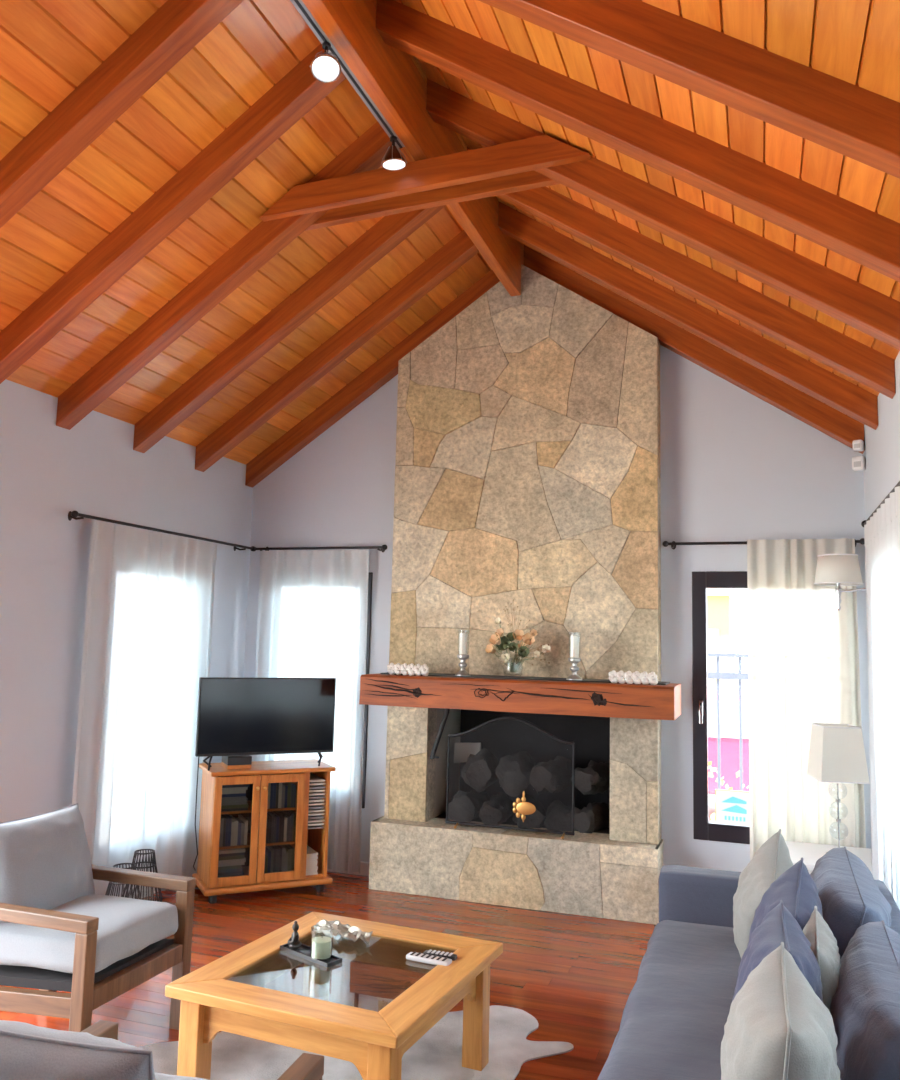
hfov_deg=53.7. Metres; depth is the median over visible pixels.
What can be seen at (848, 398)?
rafter
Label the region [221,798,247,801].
case
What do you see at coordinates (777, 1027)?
throw pillow
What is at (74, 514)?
curtain rod
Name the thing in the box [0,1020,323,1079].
armchair
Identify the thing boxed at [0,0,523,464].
ceiling
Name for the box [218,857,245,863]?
case
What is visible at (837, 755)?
table lamp
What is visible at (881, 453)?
wall
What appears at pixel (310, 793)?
case
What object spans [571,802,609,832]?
log
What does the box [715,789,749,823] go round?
sign board
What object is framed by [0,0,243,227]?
rafter
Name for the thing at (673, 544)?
curtain rod
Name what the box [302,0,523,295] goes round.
ridge beam
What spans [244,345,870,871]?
wall
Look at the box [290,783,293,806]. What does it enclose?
case
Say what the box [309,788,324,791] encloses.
case
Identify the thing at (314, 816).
case
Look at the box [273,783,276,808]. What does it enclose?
case
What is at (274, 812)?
case
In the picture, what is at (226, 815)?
case
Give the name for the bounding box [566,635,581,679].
candle holder
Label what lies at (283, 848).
case
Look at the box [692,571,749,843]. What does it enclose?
window
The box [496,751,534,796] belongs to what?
log
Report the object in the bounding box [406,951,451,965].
remote control
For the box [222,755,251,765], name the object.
box
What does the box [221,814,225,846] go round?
case
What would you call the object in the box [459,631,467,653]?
candle
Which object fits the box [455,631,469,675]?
candle holder
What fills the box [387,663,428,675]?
ornament
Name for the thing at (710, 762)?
bush
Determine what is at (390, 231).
rafter
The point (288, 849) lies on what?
case
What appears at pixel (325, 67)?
spotlight
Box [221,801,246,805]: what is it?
case
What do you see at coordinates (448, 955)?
remote control
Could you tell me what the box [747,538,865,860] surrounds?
curtain
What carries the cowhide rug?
on the floor
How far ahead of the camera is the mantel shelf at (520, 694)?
4.87 m
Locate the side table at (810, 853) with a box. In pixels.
[785,841,871,873]
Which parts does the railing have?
rail, rail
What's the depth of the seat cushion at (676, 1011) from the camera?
2.64 m
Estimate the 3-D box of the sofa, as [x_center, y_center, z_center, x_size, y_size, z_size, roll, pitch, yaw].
[0.793,1.444,2.187,0.857,0.657,2.974,-1,-7,19]
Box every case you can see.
[218,855,244,860]
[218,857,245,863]
[218,862,244,866]
[218,865,241,869]
[218,868,242,872]
[218,871,241,874]
[218,871,243,876]
[219,816,223,846]
[219,848,244,853]
[219,852,244,856]
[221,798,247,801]
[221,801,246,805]
[221,803,248,808]
[221,808,247,811]
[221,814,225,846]
[222,784,248,787]
[222,787,247,790]
[222,790,245,793]
[222,793,245,797]
[222,796,245,799]
[223,814,228,845]
[224,814,231,845]
[229,815,237,845]
[231,820,234,845]
[234,817,241,844]
[236,817,244,844]
[238,815,247,844]
[265,846,273,872]
[265,847,270,872]
[265,854,267,872]
[266,816,268,842]
[267,783,270,808]
[267,811,274,842]
[267,813,271,842]
[270,783,273,808]
[270,846,276,871]
[272,811,281,841]
[272,812,278,841]
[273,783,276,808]
[273,816,276,842]
[273,845,279,871]
[275,783,278,807]
[275,811,284,841]
[276,845,281,871]
[278,783,281,807]
[279,845,285,871]
[280,811,290,841]
[281,784,284,807]
[282,782,290,807]
[282,783,287,807]
[282,844,290,870]
[284,810,292,840]
[284,817,286,841]
[285,850,287,870]
[286,844,294,870]
[288,810,295,840]
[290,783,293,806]
[293,784,295,806]
[307,845,317,855]
[308,805,323,808]
[308,808,324,811]
[308,812,324,815]
[308,815,323,818]
[308,818,324,822]
[308,822,323,825]
[308,825,322,828]
[309,782,325,785]
[309,785,324,788]
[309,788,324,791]
[309,792,324,795]
[309,795,324,798]
[309,798,323,801]
[309,802,324,805]
[310,773,324,781]
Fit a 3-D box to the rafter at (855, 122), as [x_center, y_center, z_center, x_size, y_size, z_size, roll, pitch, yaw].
[0.439,-1.525,2.589,1.950,1.452,0.100,-1,-7,19]
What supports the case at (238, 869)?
on the case at (232, 872)
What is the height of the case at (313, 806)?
0.010 m
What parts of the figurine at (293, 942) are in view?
arm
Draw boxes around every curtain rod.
[68,511,254,550]
[253,545,386,551]
[662,538,864,549]
[861,481,899,526]
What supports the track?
attached to the ridge beam
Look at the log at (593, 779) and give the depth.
5.26 m
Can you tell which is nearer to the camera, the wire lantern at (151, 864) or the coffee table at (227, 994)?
the coffee table at (227, 994)
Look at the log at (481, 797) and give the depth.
5.48 m
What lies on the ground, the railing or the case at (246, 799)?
the railing
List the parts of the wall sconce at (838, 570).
lamp shade, arm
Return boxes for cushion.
[0,804,94,922]
[0,895,177,972]
[0,1020,154,1079]
[154,1072,208,1079]
[597,920,740,1079]
[810,847,891,958]
[830,920,899,1079]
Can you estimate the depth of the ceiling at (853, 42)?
2.92 m
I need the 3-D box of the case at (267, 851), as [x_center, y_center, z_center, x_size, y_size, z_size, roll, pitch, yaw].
[-1.095,1.902,5.270,0.018,0.146,0.180,4,-7,-26]
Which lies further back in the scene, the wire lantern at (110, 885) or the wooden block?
the wooden block
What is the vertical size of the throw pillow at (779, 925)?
0.399 m
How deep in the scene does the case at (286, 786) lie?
5.27 m
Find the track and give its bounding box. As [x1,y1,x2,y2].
[290,0,404,147]
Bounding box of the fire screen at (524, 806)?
[445,716,574,838]
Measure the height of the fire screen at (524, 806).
0.664 m
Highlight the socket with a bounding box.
[835,583,841,610]
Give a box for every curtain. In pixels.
[72,520,216,898]
[251,550,368,873]
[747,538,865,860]
[864,486,899,909]
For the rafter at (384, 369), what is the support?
attached to the ceiling at (48, 48)
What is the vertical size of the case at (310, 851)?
0.010 m
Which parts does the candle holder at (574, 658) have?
stem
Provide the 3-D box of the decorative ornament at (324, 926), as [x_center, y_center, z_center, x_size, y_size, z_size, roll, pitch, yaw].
[-0.400,1.437,3.262,0.271,0.047,0.115,-4,-8,38]
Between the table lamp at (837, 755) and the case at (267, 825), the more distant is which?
the case at (267, 825)
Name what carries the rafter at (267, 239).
attached to the ceiling at (48, 48)
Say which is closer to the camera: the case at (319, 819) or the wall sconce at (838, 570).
the wall sconce at (838, 570)
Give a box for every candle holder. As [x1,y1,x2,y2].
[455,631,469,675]
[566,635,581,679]
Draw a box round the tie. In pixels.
[259,135,590,230]
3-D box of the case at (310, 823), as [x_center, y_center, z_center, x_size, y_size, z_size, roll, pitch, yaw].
[-0.868,1.709,5.435,0.101,0.010,0.318,4,-7,-26]
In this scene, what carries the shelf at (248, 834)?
attached to the media cabinet
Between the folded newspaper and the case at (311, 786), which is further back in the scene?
the folded newspaper
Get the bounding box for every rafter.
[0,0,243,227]
[0,44,345,383]
[56,121,401,429]
[133,205,445,452]
[195,230,478,471]
[245,270,499,487]
[376,0,899,281]
[426,78,899,349]
[467,147,895,398]
[478,0,899,178]
[498,202,877,429]
[524,245,864,453]
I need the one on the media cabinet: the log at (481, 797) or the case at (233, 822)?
the case at (233, 822)
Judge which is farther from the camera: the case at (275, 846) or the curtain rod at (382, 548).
the curtain rod at (382, 548)
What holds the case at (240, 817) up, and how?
on the media cabinet
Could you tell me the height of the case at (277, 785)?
0.158 m
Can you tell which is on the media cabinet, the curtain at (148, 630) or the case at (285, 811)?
the case at (285, 811)
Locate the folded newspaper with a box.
[454,743,480,762]
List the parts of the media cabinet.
panel, door, panel, door, panel, panel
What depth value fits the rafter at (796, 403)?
5.22 m
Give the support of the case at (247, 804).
on the case at (232, 809)
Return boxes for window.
[362,572,372,808]
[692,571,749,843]
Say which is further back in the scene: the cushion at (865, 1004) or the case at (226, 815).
the case at (226, 815)
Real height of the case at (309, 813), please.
0.010 m
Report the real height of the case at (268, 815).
0.151 m
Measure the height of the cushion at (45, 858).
0.411 m
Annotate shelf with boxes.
[219,833,294,849]
[221,800,295,814]
[359,672,680,719]
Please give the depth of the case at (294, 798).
5.29 m
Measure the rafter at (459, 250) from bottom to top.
1.462 m
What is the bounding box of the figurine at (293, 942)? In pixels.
[288,921,300,948]
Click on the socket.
(838, 589)
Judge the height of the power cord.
0.744 m
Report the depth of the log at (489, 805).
5.44 m
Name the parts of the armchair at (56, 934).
rail, armrest, leg, rail, armrest, leg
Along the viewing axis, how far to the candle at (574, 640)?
4.99 m
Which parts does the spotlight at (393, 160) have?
stem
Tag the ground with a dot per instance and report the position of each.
(711, 798)
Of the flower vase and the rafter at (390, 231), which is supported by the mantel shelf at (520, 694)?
the flower vase
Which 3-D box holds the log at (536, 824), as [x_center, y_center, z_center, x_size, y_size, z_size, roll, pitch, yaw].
[0.491,1.694,5.486,0.206,0.201,0.343,2,-6,-2]
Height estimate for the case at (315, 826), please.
0.010 m
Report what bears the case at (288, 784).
on the media cabinet
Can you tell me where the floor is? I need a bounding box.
[0,871,655,1079]
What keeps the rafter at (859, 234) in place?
attached to the ceiling at (853, 42)
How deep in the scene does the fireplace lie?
5.40 m
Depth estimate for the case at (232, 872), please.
5.09 m
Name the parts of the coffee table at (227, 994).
leg, leg, leg, leg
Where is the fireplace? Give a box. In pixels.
[369,265,662,924]
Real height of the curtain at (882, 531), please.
2.044 m
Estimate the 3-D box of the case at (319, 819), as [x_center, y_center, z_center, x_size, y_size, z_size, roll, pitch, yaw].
[-0.866,1.689,5.438,0.104,0.010,0.318,4,-7,-26]
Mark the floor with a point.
(576, 975)
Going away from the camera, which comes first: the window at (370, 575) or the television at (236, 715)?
the television at (236, 715)
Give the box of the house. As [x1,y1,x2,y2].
[707,589,740,688]
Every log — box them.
[448,790,489,821]
[461,749,498,791]
[479,792,512,824]
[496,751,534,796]
[513,794,545,827]
[529,756,575,795]
[570,760,609,794]
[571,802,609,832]
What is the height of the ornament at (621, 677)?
0.072 m
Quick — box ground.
[708,680,747,820]
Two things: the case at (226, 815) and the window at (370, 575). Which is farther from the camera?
the window at (370, 575)
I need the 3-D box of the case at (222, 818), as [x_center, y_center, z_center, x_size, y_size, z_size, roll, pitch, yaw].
[-1.346,1.683,5.169,0.016,0.157,0.180,4,-7,-26]
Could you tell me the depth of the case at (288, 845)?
5.25 m
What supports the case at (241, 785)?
on the case at (235, 788)
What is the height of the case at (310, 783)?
0.010 m
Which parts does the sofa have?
arm, backrest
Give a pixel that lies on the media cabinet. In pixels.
(297, 772)
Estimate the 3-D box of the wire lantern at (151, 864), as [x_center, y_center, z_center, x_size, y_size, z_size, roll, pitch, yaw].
[-1.590,1.800,4.597,0.205,0.372,0.203,-1,-7,19]
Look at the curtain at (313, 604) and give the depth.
5.84 m
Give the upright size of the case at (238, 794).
0.018 m
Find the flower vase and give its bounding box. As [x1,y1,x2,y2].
[485,600,550,671]
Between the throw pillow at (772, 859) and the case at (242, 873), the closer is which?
the throw pillow at (772, 859)
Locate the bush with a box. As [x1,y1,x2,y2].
[708,761,748,820]
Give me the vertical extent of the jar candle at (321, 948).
0.100 m
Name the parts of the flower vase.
flower, flower, flower, flower, flower, flower, flower, flower, flower, flower, flower, flower, flower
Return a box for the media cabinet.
[192,759,335,903]
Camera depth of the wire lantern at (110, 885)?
4.30 m
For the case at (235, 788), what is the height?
0.015 m
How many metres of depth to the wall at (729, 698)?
9.00 m
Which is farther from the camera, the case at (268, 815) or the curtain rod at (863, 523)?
the case at (268, 815)
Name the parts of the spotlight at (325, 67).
stem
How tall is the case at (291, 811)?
0.163 m
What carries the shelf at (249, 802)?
attached to the media cabinet
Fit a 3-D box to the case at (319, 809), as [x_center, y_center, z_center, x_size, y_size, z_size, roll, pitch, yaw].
[-0.865,1.631,5.444,0.103,0.010,0.318,4,-7,-26]
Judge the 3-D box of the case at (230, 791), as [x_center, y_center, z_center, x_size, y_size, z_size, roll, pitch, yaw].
[-1.302,1.464,5.218,0.166,0.019,0.190,4,-7,-26]
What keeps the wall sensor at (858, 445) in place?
attached to the wall at (881, 453)
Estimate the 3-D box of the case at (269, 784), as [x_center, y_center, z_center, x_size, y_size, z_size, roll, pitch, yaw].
[-1.103,1.505,5.306,0.015,0.162,0.180,4,-7,-26]
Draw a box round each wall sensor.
[852,439,863,451]
[852,456,865,470]
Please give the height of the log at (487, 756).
0.246 m
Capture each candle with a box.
[310,927,332,958]
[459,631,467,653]
[570,635,578,657]
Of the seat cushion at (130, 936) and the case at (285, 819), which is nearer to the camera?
the seat cushion at (130, 936)
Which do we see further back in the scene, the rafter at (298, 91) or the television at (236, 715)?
the television at (236, 715)
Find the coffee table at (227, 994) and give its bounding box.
[165,912,502,1079]
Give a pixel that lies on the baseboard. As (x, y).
(364, 866)
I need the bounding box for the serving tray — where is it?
[280,943,341,967]
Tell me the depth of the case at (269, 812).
5.22 m
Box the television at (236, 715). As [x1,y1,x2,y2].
[195,677,335,770]
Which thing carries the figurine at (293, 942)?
on the serving tray
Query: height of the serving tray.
0.013 m
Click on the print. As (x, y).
(733, 809)
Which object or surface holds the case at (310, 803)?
on the case at (313, 806)
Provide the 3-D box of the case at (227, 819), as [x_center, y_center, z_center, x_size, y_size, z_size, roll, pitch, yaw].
[-1.320,1.686,5.181,0.014,0.154,0.180,4,-7,-25]
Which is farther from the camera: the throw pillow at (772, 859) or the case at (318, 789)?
the case at (318, 789)
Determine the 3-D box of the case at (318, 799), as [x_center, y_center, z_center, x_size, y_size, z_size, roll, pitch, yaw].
[-0.866,1.573,5.449,0.098,0.010,0.318,4,-7,-26]
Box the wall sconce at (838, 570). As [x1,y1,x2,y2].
[814,554,865,610]
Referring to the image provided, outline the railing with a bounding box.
[707,653,747,790]
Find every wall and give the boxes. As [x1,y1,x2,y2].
[0,379,252,822]
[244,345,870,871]
[708,689,748,794]
[863,351,899,519]
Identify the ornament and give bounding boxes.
[312,919,372,944]
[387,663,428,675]
[609,670,657,684]
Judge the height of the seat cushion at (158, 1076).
0.170 m
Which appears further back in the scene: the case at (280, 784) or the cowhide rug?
the case at (280, 784)
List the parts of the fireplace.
damper lever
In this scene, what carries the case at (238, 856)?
on the case at (244, 859)
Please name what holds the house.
on the ground
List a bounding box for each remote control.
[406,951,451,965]
[423,949,456,960]
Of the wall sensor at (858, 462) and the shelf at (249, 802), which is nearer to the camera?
the wall sensor at (858, 462)
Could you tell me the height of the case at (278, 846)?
0.160 m
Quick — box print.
[721,797,746,821]
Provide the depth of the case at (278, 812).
5.25 m
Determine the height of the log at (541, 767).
0.229 m
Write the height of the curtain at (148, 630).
2.044 m
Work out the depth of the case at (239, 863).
5.10 m
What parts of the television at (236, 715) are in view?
leg, leg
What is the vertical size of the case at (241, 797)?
0.013 m
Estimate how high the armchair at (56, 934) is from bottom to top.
0.790 m
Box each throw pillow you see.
[721,942,840,1079]
[732,900,823,1003]
[733,829,792,958]
[747,858,822,946]
[803,906,840,1011]
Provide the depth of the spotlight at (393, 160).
3.86 m
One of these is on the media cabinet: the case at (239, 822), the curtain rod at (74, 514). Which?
the case at (239, 822)
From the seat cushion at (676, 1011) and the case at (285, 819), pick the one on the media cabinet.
the case at (285, 819)
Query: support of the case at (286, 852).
on the media cabinet
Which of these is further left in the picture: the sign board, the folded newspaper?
the folded newspaper
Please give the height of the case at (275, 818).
0.148 m
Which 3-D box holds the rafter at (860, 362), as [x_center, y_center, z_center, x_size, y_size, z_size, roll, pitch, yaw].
[1.008,-1.327,4.228,1.950,1.452,0.100,-1,-7,19]
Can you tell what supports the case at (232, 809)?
on the media cabinet
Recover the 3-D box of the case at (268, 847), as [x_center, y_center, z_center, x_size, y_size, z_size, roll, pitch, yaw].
[-1.079,1.900,5.277,0.014,0.152,0.180,4,-7,-26]
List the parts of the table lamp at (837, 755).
rod, lamp shade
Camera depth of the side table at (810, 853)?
4.40 m
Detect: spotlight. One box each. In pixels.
[310,42,341,82]
[381,136,406,170]
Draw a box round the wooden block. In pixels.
[221,762,251,768]
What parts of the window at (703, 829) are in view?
handle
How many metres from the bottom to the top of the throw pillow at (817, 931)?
0.335 m
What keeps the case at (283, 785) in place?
on the media cabinet
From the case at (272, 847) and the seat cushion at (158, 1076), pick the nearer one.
the seat cushion at (158, 1076)
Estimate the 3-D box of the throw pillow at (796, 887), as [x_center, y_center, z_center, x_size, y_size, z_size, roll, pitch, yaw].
[1.015,1.213,2.688,0.223,0.441,0.453,-1,-7,19]
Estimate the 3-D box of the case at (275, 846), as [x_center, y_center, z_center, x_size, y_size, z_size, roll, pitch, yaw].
[-1.049,1.900,5.293,0.014,0.158,0.180,4,-7,-25]
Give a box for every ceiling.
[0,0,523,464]
[394,0,899,424]
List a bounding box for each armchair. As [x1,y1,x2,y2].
[0,803,195,1031]
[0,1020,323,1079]
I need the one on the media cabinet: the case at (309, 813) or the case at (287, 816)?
the case at (287, 816)
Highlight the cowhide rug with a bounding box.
[139,1005,573,1079]
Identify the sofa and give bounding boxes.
[597,865,899,1079]
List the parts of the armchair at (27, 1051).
armrest, armrest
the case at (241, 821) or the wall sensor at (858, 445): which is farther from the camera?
the case at (241, 821)
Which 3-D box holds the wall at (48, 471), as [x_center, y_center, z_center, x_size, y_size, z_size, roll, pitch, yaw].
[-3.118,0.231,1.471,0.160,2.722,9.980,-1,-7,19]
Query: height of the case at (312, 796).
0.010 m
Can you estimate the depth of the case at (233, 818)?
5.13 m
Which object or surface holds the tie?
attached to the rafter at (267, 239)
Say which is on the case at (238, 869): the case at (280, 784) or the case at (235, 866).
the case at (235, 866)
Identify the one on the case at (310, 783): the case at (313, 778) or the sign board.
the case at (313, 778)
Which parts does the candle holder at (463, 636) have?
stem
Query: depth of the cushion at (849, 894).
2.76 m
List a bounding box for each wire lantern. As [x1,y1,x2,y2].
[105,863,140,898]
[122,849,162,901]
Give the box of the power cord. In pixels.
[193,757,198,870]
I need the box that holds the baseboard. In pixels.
[327,861,368,875]
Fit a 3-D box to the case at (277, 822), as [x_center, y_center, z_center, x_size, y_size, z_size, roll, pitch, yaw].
[-1.053,1.713,5.309,0.016,0.142,0.180,4,-7,-26]
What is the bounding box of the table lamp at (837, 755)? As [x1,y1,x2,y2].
[806,723,869,852]
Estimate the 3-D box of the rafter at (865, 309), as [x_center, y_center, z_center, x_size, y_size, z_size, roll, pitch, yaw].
[0.815,-1.394,3.673,1.950,1.452,0.100,-1,-7,19]
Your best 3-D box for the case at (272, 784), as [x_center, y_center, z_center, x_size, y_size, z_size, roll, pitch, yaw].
[-1.088,1.514,5.312,0.018,0.146,0.180,4,-7,-26]
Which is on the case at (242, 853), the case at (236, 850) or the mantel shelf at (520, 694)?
the case at (236, 850)
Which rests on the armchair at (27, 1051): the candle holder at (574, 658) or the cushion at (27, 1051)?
the cushion at (27, 1051)
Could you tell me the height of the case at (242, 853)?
0.015 m
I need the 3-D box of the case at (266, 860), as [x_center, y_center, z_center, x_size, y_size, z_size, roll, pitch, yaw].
[-1.109,1.914,5.262,0.013,0.120,0.180,4,-7,-25]

